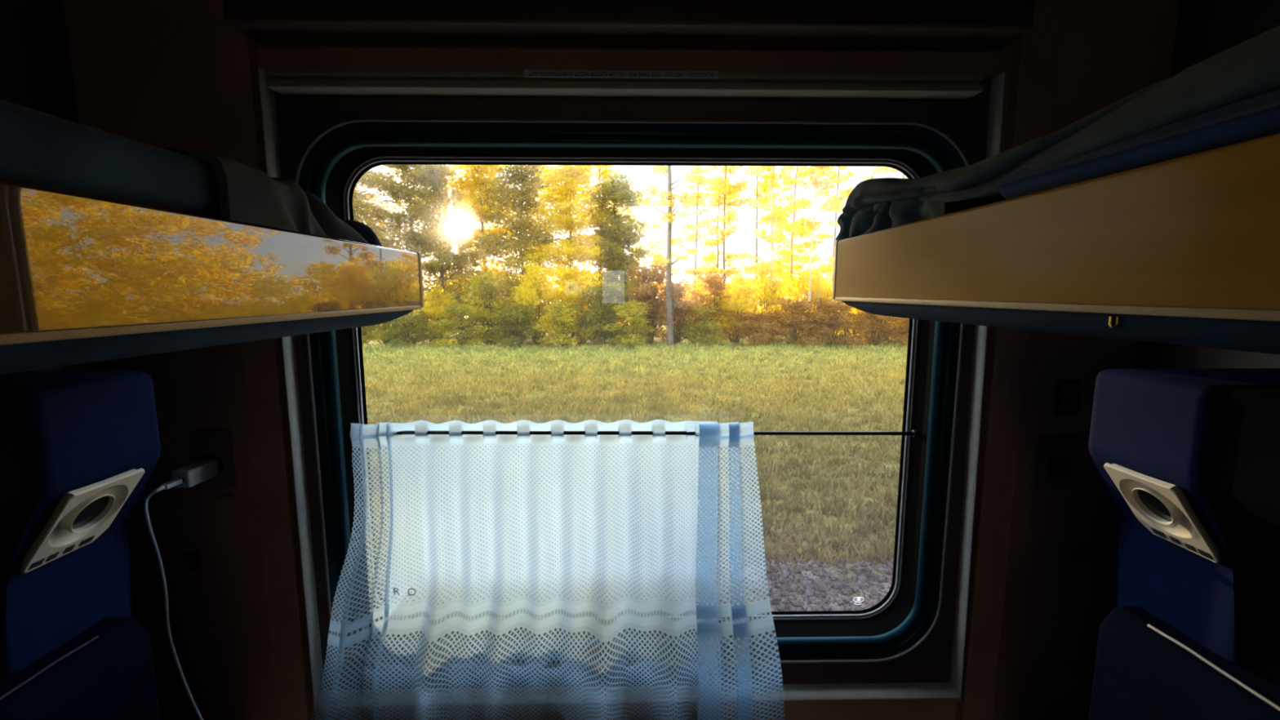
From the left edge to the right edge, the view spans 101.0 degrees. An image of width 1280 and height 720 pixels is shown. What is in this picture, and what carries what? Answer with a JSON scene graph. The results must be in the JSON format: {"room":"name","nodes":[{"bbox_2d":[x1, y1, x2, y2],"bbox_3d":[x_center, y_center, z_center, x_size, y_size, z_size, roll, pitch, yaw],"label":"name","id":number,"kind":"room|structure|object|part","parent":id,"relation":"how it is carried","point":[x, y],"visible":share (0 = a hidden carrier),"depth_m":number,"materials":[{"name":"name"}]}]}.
{"room":"train carriage","nodes":[
{"label":"train carriage","id":0,"kind":"room"},
{"bbox_2d":[0,0,145,629],"bbox_3d":[-0.959,0.352,0.005,0.060,2.500,1.950,0,7,-1],"label":"wall","id":1,"kind":"structure","parent":0,"point":[36,73],"depth_m":0.83,"materials":[{"name":"laminate"}]},
{"bbox_2d":[0,177,423,374],"bbox_3d":[-0.610,0.009,-0.098,0.626,0.102,1.724,0,7,-1],"label":"upper berth","id":2,"kind":"object","parent":1,"relation":"attached to","point":[85,277],"visible":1,"depth_m":0.34,"materials":[{"name":"mirror glass"},{"name":"brown wood laminate"},{"name":"dark blue-grey vinyl"}]},
{"bbox_2d":[0,99,221,217],"bbox_3d":[-0.608,-0.043,-0.248,0.616,0.040,1.400,0,7,-1],"label":"mattress","id":3,"kind":"object","parent":2,"relation":"on","point":[38,148],"visible":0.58,"depth_m":0.30,"materials":[{"name":"teal fabric"}]},
{"bbox_2d":[152,145,382,246],"bbox_3d":[-0.560,-0.157,0.554,0.508,0.066,0.349,0,7,-1],"label":"blanket","id":4,"kind":"object","parent":2,"relation":"on","point":[246,194],"visible":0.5,"depth_m":0.44,"materials":[{"name":"fabric"}]},
{"bbox_2d":[62,0,1179,719],"bbox_3d":[-0.016,0.220,1.022,1.980,2.500,0.070,0,7,-1],"label":"wall","id":5,"kind":"structure","parent":0,"point":[143,71],"depth_m":0.97,"materials":[{"name":"brown laminate"}]},
{"bbox_2d":[189,430,235,497],"bbox_3d":[-0.781,0.192,0.965,0.070,0.130,0.010,0,7,-1],"label":"power socket","id":6,"kind":"object","parent":5,"relation":"attached to","point":[205,444],"visible":0.92,"depth_m":0.96,"materials":[{"name":"black plastic"}]},
{"bbox_2d":[171,459,218,487],"bbox_3d":[-0.780,0.199,0.927,0.030,0.030,0.068,0,7,-1],"label":"charger","id":7,"kind":"object","parent":6,"relation":"attached to","point":[194,473],"visible":0.98,"depth_m":0.92,"materials":[{"name":"white plastic"}]},
{"bbox_2d":[143,478,203,719],"bbox_3d":[-0.666,0.609,0.876,0.309,0.805,0.052,3,8,21],"label":"charging cable","id":8,"kind":"object","parent":7,"relation":"attached to","point":[175,482],"visible":0.99,"depth_m":0.90,"materials":[{"name":"white plastic"}]},
{"bbox_2d":[206,0,315,719],"bbox_3d":[-0.667,0.302,0.974,0.060,2.250,0.024,0,7,-1],"label":"trim","id":9,"kind":"structure","parent":5,"relation":"attached to","point":[234,57],"depth_m":0.94,"materials":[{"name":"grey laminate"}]},
{"bbox_2d":[257,66,324,709],"bbox_3d":[-0.622,0.094,0.947,0.014,1.156,0.026,0,7,-1],"label":"trim","id":10,"kind":"structure","parent":5,"relation":"attached to","point":[266,94],"depth_m":0.95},
{"bbox_2d":[222,0,1035,98],"bbox_3d":[-0.010,-0.509,0.848,1.240,0.140,0.083,0,7,-1],"label":"roller blind","id":11,"kind":"object","parent":5,"relation":"attached to","point":[895,24],"visible":1,"depth_m":0.83,"materials":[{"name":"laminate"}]},
{"bbox_2d":[274,76,992,689],"bbox_3d":[-0.005,0.078,1.026,1.276,1.148,0.126,0,7,-1],"label":"window","id":12,"kind":"structure","parent":5,"relation":"in","point":[326,143],"depth_m":0.98,"materials":[{"name":"metal"}]},
{"bbox_2d":[395,430,918,436],"bbox_3d":[-0.005,0.142,1.027,1.097,0.021,0.014,0,7,-1],"label":"curtain rod","id":13,"kind":"object","parent":12,"relation":"attached to","point":[914,433],"visible":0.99,"depth_m":1.02,"materials":[{"name":"black metal"}]},
{"bbox_2d":[311,419,784,719],"bbox_3d":[-0.191,0.450,1.000,0.950,0.656,0.142,0,7,-1],"label":"curtain","id":14,"kind":"object","parent":13,"relation":"hanging from","point":[712,435],"visible":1,"depth_m":1.02,"materials":[{"name":"white fabric"}]},
{"bbox_3d":[-0.005,0.142,1.027,1.097,0.015,0.008,0,7,-1],"label":"rod","id":15,"kind":"part","parent":13,"relation":"part of","materials":[{"name":"black metal"}]},
{"bbox_2d":[911,430,918,436],"bbox_3d":[0.538,0.144,1.036,0.008,0.014,0.014,0,7,-1],"label":"rod bracket","id":16,"kind":"object","parent":13,"relation":"on","point":[914,433],"depth_m":1.03,"materials":[{"name":"black metal"}]},
{"bbox_2d":[316,682,959,706],"bbox_3d":[0.001,0.655,1.028,1.234,0.022,0.030,0,7,-1],"label":"trim","id":17,"kind":"structure","parent":5,"relation":"attached to","point":[903,691],"depth_m":1.02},
{"bbox_2d":[950,71,1005,702],"bbox_3d":[0.616,0.092,0.967,0.030,1.156,0.026,0,7,-1],"label":"trim","id":18,"kind":"structure","parent":5,"relation":"attached to","point":[997,82],"depth_m":0.98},
{"bbox_2d":[955,0,1062,719],"bbox_3d":[0.665,0.299,0.996,0.062,2.250,0.024,0,7,-1],"label":"trim","id":19,"kind":"structure","parent":5,"relation":"attached to","point":[1034,55],"depth_m":0.97,"materials":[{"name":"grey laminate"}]},
{"bbox_2d":[1035,436,1079,488],"bbox_3d":[0.784,0.194,0.992,0.070,0.100,0.010,0,7,-1],"label":"power socket","id":20,"kind":"object","parent":5,"relation":"attached to","point":[1057,455],"visible":1,"depth_m":0.99,"materials":[{"name":"black plastic"}]},
{"bbox_2d":[1053,380,1082,414],"bbox_3d":[0.792,0.070,0.975,0.044,0.064,0.011,0,7,-1],"label":"wall switch","id":21,"kind":"object","parent":5,"relation":"attached to","point":[1068,394],"visible":1,"depth_m":0.97,"materials":[{"name":"black plastic"}]},
{"bbox_2d":[1103,0,1279,619],"bbox_3d":[0.960,0.348,0.036,0.060,2.500,1.950,0,7,-1],"label":"wall","id":22,"kind":"structure","parent":0,"point":[1205,28],"depth_m":0.85,"materials":[{"name":"laminate"}]},
{"bbox_2d":[831,133,1279,354],"bbox_3d":[0.608,0.010,-0.083,0.636,0.143,1.713,0,7,-1],"label":"upper berth","id":23,"kind":"object","parent":22,"relation":"attached to","point":[1185,250],"visible":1,"depth_m":0.32,"materials":[{"name":"tan wood laminate"},{"name":"navy vinyl"},{"name":"aluminium"}]},
{"bbox_2d":[999,86,1279,199],"bbox_3d":[0.611,-0.052,-0.244,0.626,0.024,1.370,0,7,-1],"label":"mattress","id":24,"kind":"object","parent":23,"relation":"on","point":[1255,116],"visible":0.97,"depth_m":0.29,"materials":[{"name":"blue fabric"}]},
{"bbox_2d":[835,25,1279,239],"bbox_3d":[0.511,-0.096,-0.062,0.444,0.132,1.687,0,7,-1],"label":"blanket","id":25,"kind":"object","parent":24,"relation":"on","point":[1249,68],"visible":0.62,"depth_m":0.35,"materials":[{"name":"fabric"}]},
{"bbox_3d":[0.011,1.709,-0.423,1.980,0.080,3.320,0,7,-1],"label":"floor","id":26,"kind":"structure","parent":0,"visible":0},
{"bbox_2d":[0,371,160,719],"bbox_3d":[-0.610,0.846,0.085,0.620,1.500,1.830,0,7,-1],"label":"seat","id":27,"kind":"object","parent":26,"relation":"on","point":[72,646],"visible":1,"depth_m":0.61,"materials":[{"name":"blue fabric"}]},
{"bbox_3d":[-0.761,0.324,-0.167,0.272,0.400,1.470,0,7,-1],"label":"backrest","id":28,"kind":"part","parent":27,"relation":"part of","materials":[{"name":"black fabric"}]},
{"bbox_3d":[-0.765,0.774,-0.048,0.265,0.678,1.590,0,7,-1],"label":"backrest","id":29,"kind":"part","parent":27,"relation":"part of","materials":[{"name":"blue fabric"}]},
{"bbox_2d":[19,467,144,573],"bbox_3d":[-0.656,0.187,0.625,0.072,0.093,0.092,0,7,-1],"label":"reading lamp","id":30,"kind":"object","parent":27,"relation":"attached to","point":[82,515],"visible":1,"depth_m":0.62,"materials":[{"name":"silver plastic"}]},
{"bbox_2d":[28,558,44,569],"bbox_3d":[-0.680,0.230,0.595,0.006,0.008,0.012,0,7,-1],"label":"switch","id":31,"kind":"object","parent":30,"relation":"attached to","point":[33,563],"depth_m":0.59,"materials":[{"name":"black plastic"}]},
{"bbox_2d":[45,551,59,561],"bbox_3d":[-0.680,0.228,0.611,0.006,0.008,0.010,0,7,-1],"label":"switch","id":32,"kind":"object","parent":30,"relation":"attached to","point":[51,556],"depth_m":0.61,"materials":[{"name":"black plastic"}]},
{"bbox_2d":[62,544,75,554],"bbox_3d":[-0.680,0.225,0.629,0.006,0.008,0.010,0,7,-1],"label":"switch","id":33,"kind":"object","parent":30,"relation":"attached to","point":[67,548],"depth_m":0.63,"materials":[{"name":"black plastic"}]},
{"bbox_2d":[78,535,94,546],"bbox_3d":[-0.680,0.223,0.649,0.006,0.008,0.015,0,7,-1],"label":"switch","id":34,"kind":"object","parent":30,"relation":"attached to","point":[83,540],"depth_m":0.65,"materials":[{"name":"black plastic"}]},
{"bbox_2d":[1088,368,1279,719],"bbox_3d":[0.610,0.844,0.105,0.620,1.500,1.830,0,7,-1],"label":"seat","id":35,"kind":"object","parent":26,"relation":"on","point":[1188,635],"visible":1,"depth_m":0.61,"materials":[{"name":"blue fabric"}]},
{"bbox_2d":[1103,462,1221,563],"bbox_3d":[0.636,0.184,0.646,0.072,0.093,0.092,0,7,-1],"label":"reading lamp","id":36,"kind":"object","parent":35,"relation":"attached to","point":[1162,507],"visible":1,"depth_m":0.64,"materials":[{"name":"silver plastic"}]},
{"bbox_2d":[1151,527,1166,537],"bbox_3d":[0.660,0.220,0.672,0.006,0.008,0.015,0,7,-1],"label":"switch","id":37,"kind":"object","parent":36,"relation":"attached to","point":[1161,532],"depth_m":0.67,"materials":[{"name":"black plastic"}]},
{"bbox_2d":[1168,535,1181,545],"bbox_3d":[0.660,0.222,0.651,0.006,0.008,0.010,0,7,-1],"label":"switch","id":38,"kind":"object","parent":36,"relation":"attached to","point":[1176,540],"depth_m":0.65,"materials":[{"name":"black plastic"}]},
{"bbox_2d":[1184,542,1196,552],"bbox_3d":[0.660,0.225,0.633,0.006,0.008,0.010,0,7,-1],"label":"switch","id":39,"kind":"object","parent":36,"relation":"attached to","point":[1191,546],"depth_m":0.63,"materials":[{"name":"black plastic"}]},
{"bbox_2d":[1197,548,1212,559],"bbox_3d":[0.661,0.227,0.617,0.006,0.008,0.012,0,7,-1],"label":"switch","id":40,"kind":"object","parent":36,"relation":"attached to","point":[1206,553],"depth_m":0.62,"materials":[{"name":"black plastic"}]},
{"bbox_3d":[0.770,0.770,-0.023,0.265,0.678,1.590,0,7,-1],"label":"backrest","id":41,"kind":"part","parent":35,"relation":"part of","materials":[{"name":"blue fabric"}]},
{"bbox_3d":[0.767,0.321,-0.142,0.272,0.400,1.470,0,7,-1],"label":"backrest","id":42,"kind":"part","parent":35,"relation":"part of","materials":[{"name":"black fabric"}]},
{"label":"outside","id":43,"kind":"structure","parent":0,"visible":0},
{"bbox_2d":[362,303,907,614],"bbox_3d":[-1.183,-5.900,70.821,180.000,0.180,138.000,0,7,-1],"label":"ground","id":44,"kind":"structure","parent":43,"point":[529,340],"depth_m":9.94,"materials":[{"name":"green plant"}]},
{"bbox_2d":[360,324,389,345],"bbox_3d":[-16.775,-2.285,31.429,3.873,3.250,2.728,5,9,36],"label":"bush","id":45,"kind":"object","parent":44,"relation":"on","point":[364,333],"visible":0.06,"depth_m":31.36,"materials":[{"name":"green plant"}]},
{"bbox_2d":[352,169,402,248],"bbox_3d":[-17.600,-7.720,32.873,6.994,14.023,7.810,-1,8,-9],"label":"autumn tree","id":46,"kind":"object","parent":44,"relation":"on","point":[367,180],"visible":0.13,"depth_m":33.09,"materials":[{"name":"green plant"}]},
{"bbox_2d":[361,315,411,343],"bbox_3d":[-15.949,-3.251,33.041,3.873,4.881,2.721,-2,8,-12],"label":"bush","id":47,"kind":"object","parent":44,"relation":"on","point":[384,326],"visible":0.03,"depth_m":32.83,"materials":[{"name":"green plant"}]},
{"bbox_2d":[380,309,440,346],"bbox_3d":[-13.681,-1.896,31.421,3.198,2.432,3.998,-5,9,-32],"label":"bush","id":48,"kind":"object","parent":44,"relation":"on","point":[405,326],"visible":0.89,"depth_m":30.89,"materials":[{"name":"green plant"}]},
{"bbox_2d":[359,164,471,319],"bbox_3d":[-15.898,-8.915,36.850,7.694,15.426,8.591,-5,9,-32],"label":"autumn tree","id":49,"kind":"object","parent":44,"relation":"on","point":[406,238],"visible":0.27,"depth_m":35.28,"materials":[{"name":"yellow plant"}]},
{"bbox_2d":[405,287,457,344],"bbox_3d":[-12.555,-2.591,32.269,3.000,3.692,3.828,5,9,34],"label":"bush","id":50,"kind":"object","parent":44,"relation":"on","point":[444,300],"visible":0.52,"depth_m":31.90,"materials":[{"name":"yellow plant"}]},
{"bbox_2d":[404,164,491,340],"bbox_3d":[-13.264,-7.005,35.172,5.945,11.920,6.639,-7,10,-44],"label":"autumn tree","id":51,"kind":"object","parent":44,"relation":"on","point":[442,205],"visible":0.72,"depth_m":34.28,"materials":[{"name":"golden yellow leaves"},{"name":"grey bark"}]},
{"bbox_2d":[431,302,497,346],"bbox_3d":[-10.462,-2.035,31.274,3.873,2.766,2.721,-2,8,-11],"label":"bush","id":52,"kind":"object","parent":44,"relation":"on","point":[459,310],"visible":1,"depth_m":30.96,"materials":[{"name":"green plant"}]},
{"bbox_2d":[359,176,608,333],"bbox_3d":[-31.838,-8.463,41.201,60.723,14.040,22.673,-1,7,-5],"label":"undergrowth","id":53,"kind":"object","parent":44,"relation":"on","point":[386,206],"visible":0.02,"depth_m":45.52,"materials":[{"name":"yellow plant"}]},
{"bbox_2d":[455,270,518,345],"bbox_3d":[-9.469,-3.242,32.976,4.260,4.881,2.993,2,8,12],"label":"bush","id":54,"kind":"object","parent":44,"relation":"on","point":[489,284],"visible":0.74,"depth_m":32.40,"materials":[{"name":"green plant"}]},
{"bbox_2d":[426,164,548,324],"bbox_3d":[-10.588,-8.200,38.054,8.873,13.740,6.731,-1,7,-5],"label":"autumn tree","id":55,"kind":"object","parent":44,"relation":"on","point":[471,186],"visible":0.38,"depth_m":36.79,"materials":[{"name":"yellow plant"}]},
{"bbox_2d":[489,302,545,346],"bbox_3d":[-7.508,-2.073,31.698,3.198,2.736,3.998,-6,10,-39],"label":"bush","id":56,"kind":"object","parent":44,"relation":"on","point":[512,324],"visible":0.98,"depth_m":31.24,"materials":[{"name":"green plant"}]},
{"bbox_2d":[464,164,575,339],"bbox_3d":[-8.227,-8.167,36.298,6.994,14.023,7.810,2,8,18],"label":"autumn tree","id":57,"kind":"object","parent":44,"relation":"on","point":[522,224],"visible":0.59,"depth_m":34.92,"materials":[{"name":"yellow plant"}]},
{"bbox_2d":[508,260,570,344],"bbox_3d":[-6.283,-3.504,33.245,3.483,5.384,4.573,-3,8,-25],"label":"bush","id":58,"kind":"object","parent":44,"relation":"on","point":[526,293],"visible":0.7,"depth_m":32.28,"materials":[{"name":"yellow plant"}]},
{"bbox_2d":[532,299,587,346],"bbox_3d":[-4.614,-2.142,31.513,2.721,2.928,3.873,3,8,20],"label":"bush","id":59,"kind":"object","parent":44,"relation":"on","point":[564,309],"visible":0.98,"depth_m":31.02,"materials":[{"name":"green plant"}]},
{"bbox_2d":[515,164,635,341],"bbox_3d":[-4.033,-6.821,34.047,7.715,11.948,5.853,3,8,24],"label":"autumn tree","id":60,"kind":"object","parent":44,"relation":"on","point":[571,176],"visible":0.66,"depth_m":33.46,"materials":[{"name":"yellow plant"}]},
{"bbox_2d":[549,263,604,344],"bbox_3d":[-3.639,-3.431,33.233,4.573,5.230,3.483,-7,10,-44],"label":"bush","id":61,"kind":"object","parent":44,"relation":"on","point":[567,283],"visible":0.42,"depth_m":32.62,"materials":[{"name":"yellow plant"}]},
{"bbox_2d":[577,165,621,328],"bbox_3d":[-2.729,-9.407,39.208,4.043,15.738,4.859,-5,9,-33],"label":"autumn tree","id":62,"kind":"object","parent":44,"relation":"on","point":[601,171],"visible":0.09,"depth_m":38.72,"materials":[{"name":"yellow plant"}]},
{"bbox_2d":[576,280,639,345],"bbox_3d":[-1.915,-2.763,32.112,3.998,4.105,3.198,-2,8,-14],"label":"bush","id":63,"kind":"object","parent":44,"relation":"on","point":[606,313],"visible":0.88,"depth_m":31.49,"materials":[{"name":"green plant"}]},
{"bbox_2d":[579,171,652,337],"bbox_3d":[-1.707,-6.803,36.707,6.040,11.313,6.679,-7,10,-43],"label":"autumn tree","id":64,"kind":"object","parent":44,"relation":"on","point":[618,262],"visible":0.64,"depth_m":34.91,"materials":[{"name":"green plant"}]},
{"bbox_2d":[602,299,655,346],"bbox_3d":[-0.543,-2.138,31.482,2.721,2.928,3.873,3,8,21],"label":"bush","id":65,"kind":"object","parent":44,"relation":"on","point":[634,310],"visible":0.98,"depth_m":30.98,"materials":[{"name":"green plant"}]},
{"bbox_2d":[377,552,893,614],"bbox_3d":[0.915,2.571,5.523,10.081,0.288,1.958,0,7,-1],"label":"ballast","id":66,"kind":"structure","parent":44,"relation":"on","point":[833,599],"depth_m":5.90,"materials":[{"name":"gravel"}]},
{"bbox_2d":[621,261,673,343],"bbox_3d":[0.458,-3.538,33.203,4.365,5.439,3.075,-4,9,-30],"label":"bush","id":67,"kind":"object","parent":44,"relation":"on","point":[644,294],"visible":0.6,"depth_m":32.60,"materials":[{"name":"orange plant"}]},
{"bbox_2d":[635,165,700,346],"bbox_3d":[1.729,-9.032,30.257,3.474,17.310,3.430,3,8,22],"label":"autumn tree","id":68,"kind":"object","parent":44,"relation":"on","point":[669,215],"visible":0.46,"depth_m":30.28,"materials":[{"name":"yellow plant"}]},
{"bbox_3d":[1.729,-11.503,29.935,3.474,12.279,3.430,3,8,22],"label":"crown","id":69,"kind":"part","parent":68,"relation":"part of","materials":[{"name":"yellow plant"}]},
{"bbox_2d":[652,279,702,345],"bbox_3d":[2.255,-2.793,32.076,2.796,4.159,3.968,-3,8,-25],"label":"bush","id":70,"kind":"object","parent":44,"relation":"on","point":[677,291],"visible":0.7,"depth_m":31.36,"materials":[{"name":"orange plant"}]},
{"bbox_2d":[671,165,722,293],"bbox_3d":[4.785,-10.309,43.182,4.410,16.503,3.059,-2,8,-18],"label":"autumn tree","id":71,"kind":"object","parent":44,"relation":"on","point":[697,197],"visible":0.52,"depth_m":42.76,"materials":[{"name":"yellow plant"}]},
{"bbox_2d":[672,303,726,345],"bbox_3d":[3.489,-2.067,31.648,3.998,2.736,3.016,5,9,34],"label":"bush","id":72,"kind":"object","parent":44,"relation":"on","point":[700,327],"visible":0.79,"depth_m":31.04,"materials":[{"name":"green plant"}]},
{"bbox_2d":[684,270,737,343],"bbox_3d":[4.345,-3.187,32.805,2.796,4.799,3.968,-5,9,-33],"label":"bush","id":73,"kind":"object","parent":44,"relation":"on","point":[711,281],"visible":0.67,"depth_m":32.18,"materials":[{"name":"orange plant"}]},
{"bbox_2d":[691,165,737,321],"bbox_3d":[5.734,-7.800,38.586,3.887,12.591,3.234,3,8,24],"label":"autumn tree","id":74,"kind":"object","parent":44,"relation":"on","point":[711,242],"visible":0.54,"depth_m":38.17,"materials":[{"name":"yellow plant"}]},
{"bbox_2d":[701,165,750,333],"bbox_3d":[5.626,-8.905,35.475,2.906,15.678,4.190,-4,8,-26],"label":"autumn tree","id":75,"kind":"object","parent":44,"relation":"on","point":[728,188],"visible":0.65,"depth_m":35.03,"materials":[{"name":"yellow plant"}]},
{"bbox_3d":[5.626,-11.163,35.181,2.906,11.123,4.190,-4,8,-26],"label":"crown","id":76,"kind":"part","parent":75,"relation":"part of","materials":[{"name":"yellow plant"}]},
{"bbox_2d":[703,272,766,345],"bbox_3d":[5.933,-3.043,32.449,3.721,4.615,2.920,4,8,29],"label":"bush","id":77,"kind":"object","parent":44,"relation":"on","point":[738,304],"visible":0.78,"depth_m":31.80,"materials":[{"name":"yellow plant"}]},
{"bbox_2d":[595,182,890,334],"bbox_3d":[28.539,-8.850,43.954,66.030,14.308,26.405,1,7,4],"label":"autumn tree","id":78,"kind":"object","parent":44,"relation":"on","point":[787,260],"visible":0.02,"depth_m":49.42,"materials":[{"name":"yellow plant"}]},
{"bbox_2d":[728,311,782,346],"bbox_3d":[7.035,-1.821,31.497,3.968,2.240,2.796,-5,9,-34],"label":"bush","id":79,"kind":"object","parent":44,"relation":"on","point":[752,328],"visible":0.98,"depth_m":31.11,"materials":[{"name":"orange plant"}]},
{"bbox_2d":[725,165,786,311],"bbox_3d":[8.742,-9.789,39.191,4.121,16.503,3.282,4,8,28],"label":"autumn tree","id":80,"kind":"object","parent":44,"relation":"on","point":[747,268],"visible":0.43,"depth_m":38.94,"materials":[{"name":"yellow plant"}]},
{"bbox_2d":[742,165,794,328],"bbox_3d":[8.022,-8.468,33.626,2.855,15.311,3.557,-2,8,-13],"label":"autumn tree","id":81,"kind":"object","parent":44,"relation":"on","point":[770,218],"visible":0.45,"depth_m":33.09,"materials":[{"name":"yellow plant"}]},
{"bbox_3d":[8.022,-10.764,33.327,2.855,10.681,3.557,-2,8,-13],"label":"crown","id":82,"kind":"part","parent":81,"relation":"part of","materials":[{"name":"yellow plant"}]},
{"bbox_2d":[746,262,798,344],"bbox_3d":[8.371,-3.554,33.630,3.333,5.384,4.254,6,9,37],"label":"bush","id":83,"kind":"object","parent":44,"relation":"on","point":[765,284],"visible":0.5,"depth_m":33.03,"materials":[{"name":"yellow plant"}]},
{"bbox_2d":[768,165,817,313],"bbox_3d":[11.462,-9.175,40.354,3.841,14.951,4.616,1,7,4],"label":"autumn tree","id":84,"kind":"object","parent":44,"relation":"on","point":[802,203],"visible":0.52,"depth_m":39.80,"materials":[{"name":"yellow plant"}]},
{"bbox_2d":[760,297,828,346],"bbox_3d":[9.248,-2.233,31.790,3.968,3.040,2.796,5,9,35],"label":"bush","id":85,"kind":"object","parent":44,"relation":"on","point":[792,320],"visible":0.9,"depth_m":31.49,"materials":[{"name":"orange plant"}]},
{"bbox_2d":[783,264,835,337],"bbox_3d":[10.656,-3.499,33.754,3.166,5.230,4.157,-1,8,-10],"label":"bush","id":86,"kind":"object","parent":44,"relation":"on","point":[818,291],"visible":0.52,"depth_m":33.34,"materials":[{"name":"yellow plant"}]},
{"bbox_2d":[790,166,844,344],"bbox_3d":[11.024,-7.943,32.445,3.376,14.546,2.753,7,10,41],"label":"autumn tree","id":87,"kind":"object","parent":44,"relation":"on","point":[809,224],"visible":0.55,"depth_m":32.35,"materials":[{"name":"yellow plant"}]},
{"bbox_3d":[11.029,-10.124,32.157,3.379,10.147,2.712,7,10,43],"label":"crown","id":88,"kind":"part","parent":87,"relation":"part of","materials":[{"name":"yellow plant"}]},
{"bbox_2d":[802,297,866,346],"bbox_3d":[11.514,-2.212,31.630,3.968,3.040,2.796,4,8,25],"label":"bush","id":89,"kind":"object","parent":44,"relation":"on","point":[828,318],"visible":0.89,"depth_m":31.37,"materials":[{"name":"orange plant"}]},
{"bbox_2d":[814,166,855,292],"bbox_3d":[16.521,-10.878,44.470,3.212,17.328,4.630,5,9,33],"label":"autumn tree","id":90,"kind":"object","parent":44,"relation":"on","point":[845,193],"visible":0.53,"depth_m":43.70,"materials":[{"name":"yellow plant"}]},
{"bbox_2d":[821,271,888,343],"bbox_3d":[13.638,-3.611,33.524,4.679,5.538,3.667,3,8,25],"label":"bush","id":91,"kind":"object","parent":44,"relation":"on","point":[855,310],"visible":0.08,"depth_m":33.00,"materials":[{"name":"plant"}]},
{"bbox_2d":[850,311,902,346],"bbox_3d":[14.276,-2.262,32.015,2.796,3.040,3.968,-1,7,-7],"label":"bush","id":92,"kind":"object","parent":44,"relation":"on","point":[872,321],"visible":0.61,"depth_m":31.56,"materials":[{"name":"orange plant"}]},
{"bbox_2d":[862,166,891,180],"bbox_3d":[17.038,-9.018,39.415,3.969,14.852,2.753,-2,8,-13],"label":"autumn tree","id":93,"kind":"object","parent":44,"relation":"on","point":[877,171],"visible":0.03,"depth_m":38.44,"materials":[{"name":"yellow plant"}]},
{"bbox_2d":[855,315,908,342],"bbox_3d":[16.331,-3.598,33.824,4.677,5.409,3.682,-4,8,-26],"label":"bush","id":94,"kind":"object","parent":44,"relation":"on","point":[901,323],"visible":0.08,"depth_m":33.00,"materials":[{"name":"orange plant"}]},
{"bbox_2d":[883,166,906,178],"bbox_3d":[17.750,-9.062,36.567,4.043,15.738,4.859,6,9,38],"label":"autumn tree","id":95,"kind":"object","parent":44,"relation":"on","point":[894,171],"visible":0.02,"depth_m":36.55,"materials":[{"name":"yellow plant"}]},
{"bbox_2d":[889,317,909,343],"bbox_3d":[16.568,-2.178,31.939,2.796,2.880,3.968,3,8,23],"label":"bush","id":96,"kind":"object","parent":44,"relation":"on","point":[905,329],"visible":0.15,"depth_m":31.86,"materials":[{"name":"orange plant"}]}
]}

